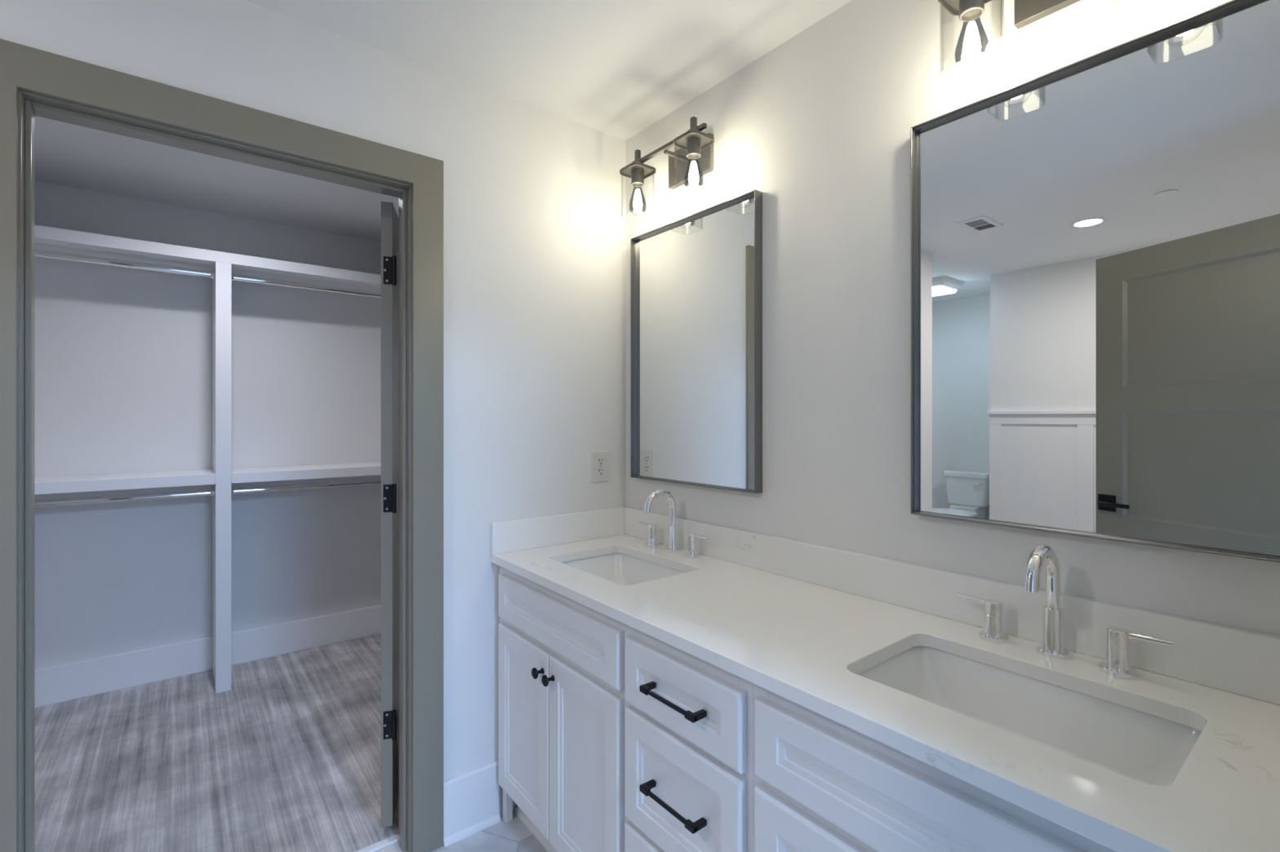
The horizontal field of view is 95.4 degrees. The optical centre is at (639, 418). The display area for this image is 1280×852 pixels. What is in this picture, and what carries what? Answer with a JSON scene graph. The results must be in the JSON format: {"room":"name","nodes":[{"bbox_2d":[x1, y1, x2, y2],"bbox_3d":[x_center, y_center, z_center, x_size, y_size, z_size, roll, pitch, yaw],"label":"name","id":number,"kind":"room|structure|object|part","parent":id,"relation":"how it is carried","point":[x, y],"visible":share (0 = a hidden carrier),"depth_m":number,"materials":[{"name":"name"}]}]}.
{"room":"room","nodes":[
{"label":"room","id":0,"kind":"room"},
{"bbox_2d":[35,181,381,669],"bbox_3d":[-2.360,0.127,3.136,2.600,2.461,0.100,0,0,-38],"label":"wall","id":1,"kind":"structure","parent":0,"point":[123,356],"depth_m":3.05,"materials":[{"name":"paint"}]},
{"bbox_2d":[35,604,381,707],"bbox_3d":[-2.285,1.257,3.123,2.500,0.176,0.014,0,0,-38],"label":"baseboard","id":2,"kind":"structure","parent":1,"relation":"attached to","point":[60,683],"depth_m":3.04,"materials":[{"name":"white paint"}]},
{"bbox_2d":[35,633,547,851],"bbox_3d":[-0.398,1.381,0.009,5.600,0.072,7.600,0,0,-38],"label":"floor","id":3,"kind":"structure","parent":0,"point":[287,758],"depth_m":2.26,"materials":[{"name":"wood"}]},
{"bbox_2d":[35,225,381,693],"bbox_3d":[-2.178,0.264,2.987,2.496,2.162,0.355,0,0,-38],"label":"closet shelving","id":4,"kind":"object","parent":3,"relation":"on","point":[223,268],"visible":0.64,"depth_m":2.87,"materials":[{"name":"white paint"}]},
{"bbox_3d":[-2.645,0.376,2.567,1.240,0.032,0.032,0,0,-38],"label":"hanging rod","id":5,"kind":"part","parent":4,"relation":"part of","materials":[{"name":"silver metal"}]},
{"bbox_3d":[-2.645,-0.726,2.567,1.240,0.032,0.032,0,0,-38],"label":"hanging rod","id":6,"kind":"part","parent":4,"relation":"part of","materials":[{"name":"silver metal"}]},
{"bbox_3d":[-2.670,0.299,2.599,1.242,0.050,0.354,0,0,-38],"label":"shelf","id":7,"kind":"part","parent":4,"relation":"part of","materials":[{"name":"white paint"}]},
{"bbox_3d":[-2.178,-0.791,2.987,2.496,0.053,0.355,0,0,-38],"label":"shelf","id":8,"kind":"part","parent":4,"relation":"part of","materials":[{"name":"white paint"}]},
{"bbox_2d":[210,486,214,498],"bbox_3d":[-2.164,0.376,2.947,0.016,0.060,0.060,0,0,-38],"label":"socket","id":9,"kind":"object","parent":4,"relation":"attached to","point":[212,491],"depth_m":2.93,"materials":[{"name":"silver metal"}]},
{"bbox_2d":[210,269,214,280],"bbox_3d":[-2.164,-0.726,2.947,0.016,0.060,0.060,0,0,-38],"label":"socket","id":10,"kind":"object","parent":4,"relation":"attached to","point":[212,273],"depth_m":2.93,"materials":[{"name":"silver metal"}]},
{"bbox_3d":[-1.666,0.299,3.393,1.190,0.050,0.354,0,0,-38],"label":"shelf","id":11,"kind":"part","parent":4,"relation":"part of","materials":[{"name":"white paint"}]},
{"bbox_3d":[-1.641,0.376,3.361,1.188,0.032,0.032,0,0,-38],"label":"hanging rod","id":12,"kind":"part","parent":4,"relation":"part of","materials":[{"name":"silver metal"}]},
{"bbox_3d":[-1.641,-0.726,3.361,1.188,0.032,0.032,0,0,-38],"label":"hanging rod","id":13,"kind":"part","parent":4,"relation":"part of","materials":[{"name":"silver metal"}]},
{"bbox_2d":[498,566,627,851],"bbox_3d":[-0.064,0.922,1.849,0.591,0.870,0.723,0,0,-38],"label":"vanity cabinet","id":14,"kind":"object","parent":3,"relation":"on","point":[562,704],"visible":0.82,"depth_m":1.63,"materials":[{"name":"paint"}]},
{"bbox_3d":[-0.362,0.954,1.819,0.020,0.538,0.338,0,0,-38],"label":"door","id":15,"kind":"part","parent":14,"relation":"part of","materials":[{"name":"paint"}]},
{"bbox_3d":[-0.297,0.739,1.694,0.033,0.032,0.032,0,0,-38],"label":"knob","id":16,"kind":"part","parent":14,"relation":"part of","materials":[{"name":"black metal"}]},
{"bbox_3d":[-0.260,0.739,1.646,0.033,0.032,0.032,0,0,-38],"label":"knob","id":17,"kind":"part","parent":14,"relation":"part of","materials":[{"name":"black metal"}]},
{"bbox_3d":[-0.151,0.954,1.551,0.020,0.538,0.338,0,0,-38],"label":"door","id":18,"kind":"part","parent":14,"relation":"part of","materials":[{"name":"paint"}]},
{"bbox_2d":[490,506,1279,851],"bbox_3d":[0.295,0.419,1.413,0.571,0.133,1.858,0,0,-38],"label":"countertop","id":19,"kind":"structure","parent":14,"relation":"on","point":[797,621],"depth_m":1.08,"materials":[{"name":"white stone"}]},
{"bbox_2d":[561,553,685,585],"bbox_3d":[-0.059,0.560,1.845,0.340,0.149,0.486,0,0,-38],"label":"sink","id":20,"kind":"object","parent":19,"relation":"in","point":[622,569],"visible":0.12,"depth_m":2.03,"materials":[{"name":"ceramic"}]},
{"bbox_2d":[638,488,708,559],"bbox_3d":[0.075,0.348,1.974,0.152,0.218,0.352,0,0,-38],"label":"bathroom faucet","id":21,"kind":"object","parent":19,"relation":"on","point":[691,553],"visible":1,"depth_m":1.99,"materials":[{"name":"silver metal"}]},
{"bbox_3d":[0.019,0.385,2.111,0.010,0.012,0.069,0,0,-38],"label":"lever","id":22,"kind":"part","parent":21,"relation":"part of","materials":[{"name":"silver metal"}]},
{"bbox_3d":[0.044,0.418,2.079,0.054,0.077,0.054,0,0,-38],"label":"handle","id":23,"kind":"part","parent":21,"relation":"part of","materials":[{"name":"silver metal"}]},
{"bbox_3d":[0.113,0.412,2.004,0.054,0.090,0.054,0,0,-38],"label":"spout","id":24,"kind":"part","parent":21,"relation":"part of","materials":[{"name":"silver metal"}]},
{"bbox_3d":[0.170,0.418,1.920,0.054,0.077,0.054,0,0,-38],"label":"handle","id":25,"kind":"part","parent":21,"relation":"part of","materials":[{"name":"silver metal"}]},
{"bbox_3d":[0.195,0.385,1.888,0.010,0.012,0.069,0,0,-38],"label":"lever","id":26,"kind":"part","parent":21,"relation":"part of","materials":[{"name":"silver metal"}]},
{"bbox_2d":[857,646,1200,786],"bbox_3d":[0.623,0.560,0.982,0.340,0.149,0.506,0,0,-38],"label":"sink","id":27,"kind":"object","parent":19,"relation":"in","point":[1143,747],"visible":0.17,"depth_m":1.06,"materials":[{"name":"ceramic"}]},
{"bbox_2d":[955,545,1173,679],"bbox_3d":[0.764,0.348,1.101,0.152,0.218,0.352,0,0,-38],"label":"bathroom faucet","id":28,"kind":"object","parent":19,"relation":"on","point":[1117,664],"visible":1,"depth_m":1.12,"materials":[{"name":"silver metal"}]},
{"bbox_3d":[0.709,0.385,1.238,0.010,0.012,0.069,0,0,-38],"label":"lever","id":29,"kind":"part","parent":28,"relation":"part of","materials":[{"name":"silver metal"}]},
{"bbox_3d":[0.734,0.418,1.207,0.054,0.077,0.054,0,0,-38],"label":"handle","id":30,"kind":"part","parent":28,"relation":"part of","materials":[{"name":"silver metal"}]},
{"bbox_3d":[0.803,0.412,1.132,0.054,0.090,0.054,0,0,-38],"label":"spout","id":31,"kind":"part","parent":28,"relation":"part of","materials":[{"name":"silver metal"}]},
{"bbox_3d":[0.860,0.418,1.047,0.054,0.077,0.054,0,0,-38],"label":"handle","id":32,"kind":"part","parent":28,"relation":"part of","materials":[{"name":"silver metal"}]},
{"bbox_3d":[0.884,0.385,1.016,0.010,0.012,0.069,0,0,-38],"label":"lever","id":33,"kind":"part","parent":28,"relation":"part of","materials":[{"name":"silver metal"}]},
{"bbox_2d":[625,625,753,851],"bbox_3d":[0.282,0.922,1.410,0.593,0.870,0.396,0,0,-38],"label":"base cabinet","id":34,"kind":"object","parent":3,"relation":"on","point":[689,720],"visible":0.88,"depth_m":1.23,"materials":[{"name":"paint"}]},
{"bbox_3d":[0.083,1.096,1.256,0.020,0.254,0.368,0,0,-38],"label":"drawer","id":35,"kind":"part","parent":34,"relation":"part of","materials":[{"name":"paint"}]},
{"bbox_3d":[0.067,0.819,1.235,0.040,0.014,0.173,0,0,-38],"label":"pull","id":36,"kind":"part","parent":34,"relation":"part of","materials":[{"name":"black metal"}]},
{"bbox_3d":[0.067,0.599,1.235,0.040,0.014,0.173,0,0,-38],"label":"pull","id":37,"kind":"part","parent":34,"relation":"part of","materials":[{"name":"black metal"}]},
{"bbox_3d":[0.083,0.823,1.256,0.020,0.262,0.368,0,0,-38],"label":"drawer","id":38,"kind":"part","parent":34,"relation":"part of","materials":[{"name":"paint"}]},
{"bbox_3d":[0.083,0.600,1.256,0.020,0.154,0.368,0,0,-38],"label":"drawer","id":39,"kind":"part","parent":34,"relation":"part of","materials":[{"name":"paint"}]},
{"bbox_2d":[753,684,1117,851],"bbox_3d":[0.625,0.922,0.977,0.591,0.870,0.708,0,0,-38],"label":"vanity cabinet","id":40,"kind":"object","parent":3,"relation":"on","point":[821,784],"visible":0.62,"depth_m":0.92,"materials":[{"name":"paint"}]},
{"bbox_3d":[0.322,0.954,0.953,0.020,0.538,0.338,0,0,-38],"label":"door","id":41,"kind":"part","parent":40,"relation":"part of","materials":[{"name":"paint"}]},
{"bbox_2d":[0,0,626,816],"bbox_3d":[-1.112,0.127,1.558,2.600,2.461,0.115,0,0,-38],"label":"wall","id":42,"kind":"structure","parent":0,"point":[535,198],"depth_m":1.94,"materials":[{"name":"paint"}]},
{"bbox_2d":[17,89,411,851],"bbox_3d":[-1.074,0.308,1.589,0.878,2.098,0.117,0,0,-38],"label":"trim","id":43,"kind":"structure","parent":42,"relation":"attached to","point":[29,104],"depth_m":1.35,"materials":[{"name":"beige paint"}]},
{"bbox_2d":[35,115,397,197],"bbox_3d":[-1.116,0.270,1.642,1.031,2.174,0.018,0,0,-38],"label":"trim","id":44,"kind":"structure","parent":42,"relation":"attached to","point":[35,115],"depth_m":1.59,"materials":[{"name":"beige paint"}]},
{"bbox_2d":[0,39,443,851],"bbox_3d":[-1.032,0.270,1.536,1.031,2.174,0.018,0,0,-38],"label":"trim","id":45,"kind":"structure","parent":42,"relation":"attached to","point":[23,68],"depth_m":1.57,"materials":[{"name":"beige paint"}]},
{"bbox_2d":[355,833,399,851],"bbox_3d":[-1.103,1.353,1.624,0.832,0.009,0.028,0,0,-38],"label":"threshold","id":46,"kind":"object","parent":42,"relation":"attached to","point":[374,847],"depth_m":1.84,"materials":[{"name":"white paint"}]},
{"bbox_2d":[381,201,398,827],"bbox_3d":[-0.928,0.311,2.269,0.153,2.021,0.825,0,0,-16],"label":"door","id":47,"kind":"structure","parent":42,"relation":"in","point":[389,218],"depth_m":1.89,"materials":[{"name":"beige paint"}]},
{"bbox_2d":[443,760,500,847],"bbox_3d":[-1.282,1.260,1.333,2.054,0.195,0.026,0,0,-38],"label":"baseboard","id":48,"kind":"structure","parent":42,"relation":"attached to","point":[471,797],"depth_m":1.91,"materials":[{"name":"white paint"}]},
{"bbox_2d":[591,450,608,482],"bbox_3d":[-0.152,0.186,2.238,0.078,0.119,0.007,0,0,-38],"label":"power outlet","id":49,"kind":"object","parent":42,"relation":"attached to","point":[600,460],"visible":1,"depth_m":2.23,"materials":[{"name":"beige plastic"}]},
{"bbox_2d":[596,467,604,475],"bbox_3d":[-0.150,0.205,2.236,0.034,0.028,0.001,0,0,-38],"label":"receptacle","id":50,"kind":"object","parent":49,"relation":"attached to","point":[600,471],"depth_m":2.24,"materials":[{"name":"beige plastic"}]},
{"bbox_2d":[596,457,604,465],"bbox_3d":[-0.150,0.166,2.236,0.034,0.028,0.001,0,0,-38],"label":"receptacle","id":51,"kind":"object","parent":49,"relation":"attached to","point":[600,461],"depth_m":2.24,"materials":[{"name":"beige plastic"}]},
{"bbox_2d":[35,0,852,242],"bbox_3d":[-0.398,-1.164,0.009,5.600,0.120,7.600,0,0,-38],"label":"ceiling","id":52,"kind":"structure","parent":0,"point":[616,68],"depth_m":1.82,"materials":[{"name":"paint"}]},
{"bbox_2d":[626,0,1279,636],"bbox_3d":[-0.068,0.127,2.415,0.100,2.461,4.115,0,0,-38],"label":"wall","id":53,"kind":"structure","parent":0,"point":[820,124],"depth_m":1.52,"materials":[{"name":"paint"}]},
{"bbox_2d":[619,116,714,217],"bbox_3d":[0.110,-0.826,1.960,0.182,0.233,0.390,0,0,-38],"label":"wall sconce","id":54,"kind":"object","parent":53,"relation":"attached to","point":[694,159],"visible":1,"depth_m":1.96,"materials":[{"name":"brown metal"}]},
{"bbox_3d":[-0.008,-0.907,2.048,0.017,0.068,0.044,0,0,-38],"label":"post","id":55,"kind":"part","parent":54,"relation":"part of","materials":[{"name":"brown metal"}]},
{"bbox_2d":[631,168,644,187],"bbox_3d":[-0.008,-0.845,2.048,0.045,0.050,0.045,0,0,-38],"label":"socket","id":56,"kind":"object","parent":54,"relation":"attached to","point":[637,174],"depth_m":2.03,"materials":[{"name":"brown metal"}]},
{"bbox_3d":[0.125,-0.887,1.972,0.106,0.011,0.011,0,0,-38],"label":"arm","id":57,"kind":"part","parent":54,"relation":"part of","materials":[{"name":"brown metal"}]},
{"bbox_3d":[0.168,-0.907,1.825,0.017,0.068,0.044,0,0,-38],"label":"post","id":58,"kind":"part","parent":54,"relation":"part of","materials":[{"name":"brown metal"}]},
{"bbox_2d":[686,137,701,159],"bbox_3d":[0.168,-0.845,1.825,0.045,0.050,0.045,0,0,-38],"label":"socket","id":59,"kind":"object","parent":54,"relation":"attached to","point":[693,144],"depth_m":1.81,"materials":[{"name":"brown metal"}]},
{"bbox_2d":[630,189,762,493],"bbox_3d":[0.168,-0.231,2.006,0.034,0.916,0.617,0,0,-38],"label":"wall mirror","id":60,"kind":"object","parent":53,"relation":"attached to","point":[696,278],"visible":1,"depth_m":1.97,"materials":[{"name":"grey mirror"}]},
{"bbox_2d":[622,506,1279,705],"bbox_3d":[0.512,0.405,1.583,0.020,0.105,1.858,0,0,-38],"label":"backsplash","id":61,"kind":"structure","parent":53,"relation":"attached to","point":[1239,661],"depth_m":1.23,"materials":[{"name":"white stone"}]},
{"bbox_2d":[937,0,1121,80],"bbox_3d":[0.793,-0.826,1.097,0.182,0.233,0.390,0,0,-38],"label":"wall sconce","id":62,"kind":"object","parent":53,"relation":"attached to","point":[1026,12],"visible":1,"depth_m":1.19,"materials":[{"name":"brown metal"}]},
{"bbox_2d":[959,0,984,22],"bbox_3d":[0.674,-0.845,1.185,0.045,0.050,0.045,0,0,-38],"label":"socket","id":63,"kind":"object","parent":62,"relation":"attached to","point":[969,10],"depth_m":1.18,"materials":[{"name":"brown metal"}]},
{"bbox_2d":[911,0,1279,562],"bbox_3d":[0.846,-0.231,1.149,0.034,0.916,0.617,0,0,-38],"label":"wall mirror","id":64,"kind":"object","parent":53,"relation":"attached to","point":[1095,238],"visible":1,"depth_m":1.09,"materials":[{"name":"grey mirror"}]}
]}

